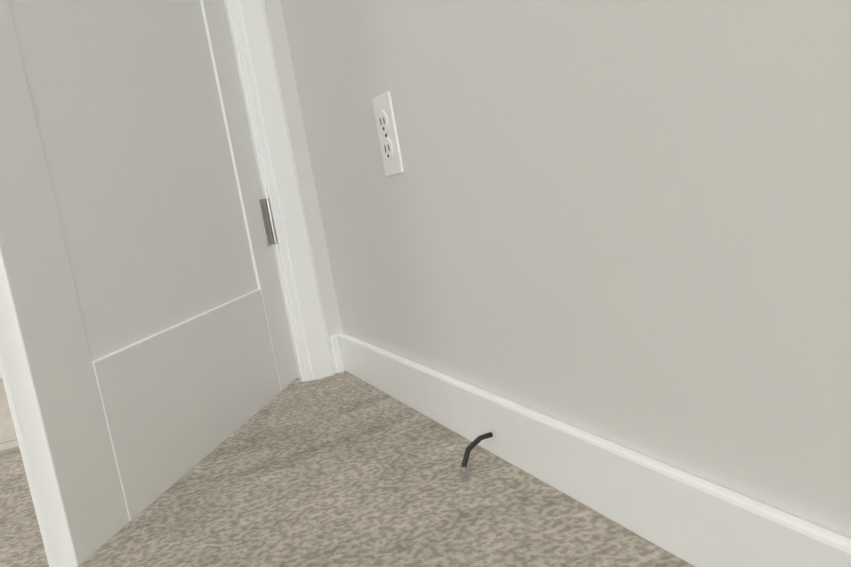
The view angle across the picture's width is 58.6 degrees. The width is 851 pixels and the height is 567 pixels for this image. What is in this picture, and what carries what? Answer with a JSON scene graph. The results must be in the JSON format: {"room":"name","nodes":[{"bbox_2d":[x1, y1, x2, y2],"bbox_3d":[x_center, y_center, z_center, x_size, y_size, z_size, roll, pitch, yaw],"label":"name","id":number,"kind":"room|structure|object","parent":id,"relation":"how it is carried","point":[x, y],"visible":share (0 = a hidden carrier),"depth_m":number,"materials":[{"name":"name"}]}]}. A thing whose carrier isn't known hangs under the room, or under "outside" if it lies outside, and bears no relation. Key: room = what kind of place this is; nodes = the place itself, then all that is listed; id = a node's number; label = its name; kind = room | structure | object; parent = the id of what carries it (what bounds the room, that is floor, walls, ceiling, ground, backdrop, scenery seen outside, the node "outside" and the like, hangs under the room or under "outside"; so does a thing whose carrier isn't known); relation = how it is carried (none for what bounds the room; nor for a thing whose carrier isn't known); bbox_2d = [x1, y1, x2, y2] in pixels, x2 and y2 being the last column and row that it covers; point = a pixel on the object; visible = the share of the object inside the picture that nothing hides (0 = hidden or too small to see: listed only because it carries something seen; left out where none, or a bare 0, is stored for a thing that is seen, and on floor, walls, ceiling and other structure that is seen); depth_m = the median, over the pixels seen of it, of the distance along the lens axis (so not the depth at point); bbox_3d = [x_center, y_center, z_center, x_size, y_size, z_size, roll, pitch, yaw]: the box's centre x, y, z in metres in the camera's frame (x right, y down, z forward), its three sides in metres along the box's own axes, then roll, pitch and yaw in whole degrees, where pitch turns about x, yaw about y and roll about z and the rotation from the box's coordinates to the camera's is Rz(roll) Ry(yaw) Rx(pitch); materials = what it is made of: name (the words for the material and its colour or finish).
{"room":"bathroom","nodes":[
{"label":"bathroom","id":0,"kind":"room"},
{"bbox_2d":[0,379,18,450],"bbox_3d":[-1.709,0.388,2.433,6.460,0.096,2.650,-13,8,-21],"label":"floor","id":1,"kind":"structure","parent":0,"point":[8,438],"depth_m":1.62,"materials":[{"name":"beige ceramic"}]},
{"bbox_2d":[0,378,297,455],"bbox_3d":[-0.610,0.278,1.447,0.750,0.013,0.030,-13,8,-21],"label":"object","id":2,"kind":"structure","parent":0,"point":[10,450],"depth_m":1.38,"materials":[{"name":"silver"}]},
{"bbox_2d":[265,0,342,335],"bbox_3d":[0.512,-1.301,1.832,2.175,2.600,0.120,-13,8,-21],"label":"wall","id":3,"kind":"structure","parent":0,"point":[300,147],"depth_m":1.51,"materials":[{"name":"paint"}]},
{"bbox_2d":[329,334,344,373],"bbox_3d":[-0.182,0.145,1.556,0.019,0.080,0.013,-13,8,-21],"label":"baseboard","id":4,"kind":"structure","parent":3,"relation":"attached to","point":[337,353],"depth_m":1.55,"materials":[{"name":"white wood"}]},
{"bbox_2d":[0,371,693,566],"bbox_3d":[-1.132,0.797,-1.463,4.488,0.100,5.020,-13,8,-21],"label":"floor carpet","id":5,"kind":"object","parent":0,"point":[345,469],"depth_m":0.89,"materials":[{"name":"beige carpet"}]},
{"bbox_2d":[280,0,850,538],"bbox_3d":[0.632,-0.968,-0.860,0.120,2.600,4.970,-13,8,-21],"label":"wall","id":6,"kind":"structure","parent":0,"point":[624,222],"depth_m":0.65,"materials":[{"name":"paint"}]},
{"bbox_2d":[372,91,404,176],"bbox_3d":[-0.055,-0.213,1.090,0.008,0.115,0.070,-13,8,-21],"label":"outlet","id":7,"kind":"object","parent":6,"relation":"attached to","point":[384,112],"visible":1,"depth_m":1.08,"materials":[{"name":"white plastic"}]},
{"bbox_2d":[338,333,850,566],"bbox_3d":[0.761,0.273,-0.667,0.013,0.080,4.850,-13,8,-21],"label":"baseboard","id":8,"kind":"structure","parent":6,"relation":"attached to","point":[692,520],"depth_m":0.71,"materials":[{"name":"white wood"}]},
{"bbox_2d":[461,432,492,478],"bbox_3d":[0.063,0.209,0.925,0.061,0.034,0.039,-13,8,-21],"label":"door stop","id":9,"kind":"object","parent":8,"relation":"attached to","point":[465,472],"visible":1,"depth_m":0.93,"materials":[{"name":"black metal"}]},
{"bbox_3d":[-1.007,-2.001,1.157,0.790,0.545,0.120,-13,8,-21],"label":"wall","id":10,"kind":"structure","parent":0,"visible":0},
{"bbox_2d":[0,0,298,566],"bbox_3d":[-0.501,-0.738,1.052,0.147,2.019,0.755,-8,7,10],"label":"entry door","id":11,"kind":"structure","parent":10,"relation":"in","point":[147,357],"depth_m":0.99,"materials":[{"name":"white paint"}]},
{"bbox_2d":[224,0,335,381],"bbox_3d":[-0.792,-0.755,1.321,0.892,2.106,0.152,-13,8,-21],"label":"door frame","id":12,"kind":"structure","parent":10,"relation":"attached to","point":[249,25],"depth_m":1.49,"materials":[{"name":"white wood"}]}
]}

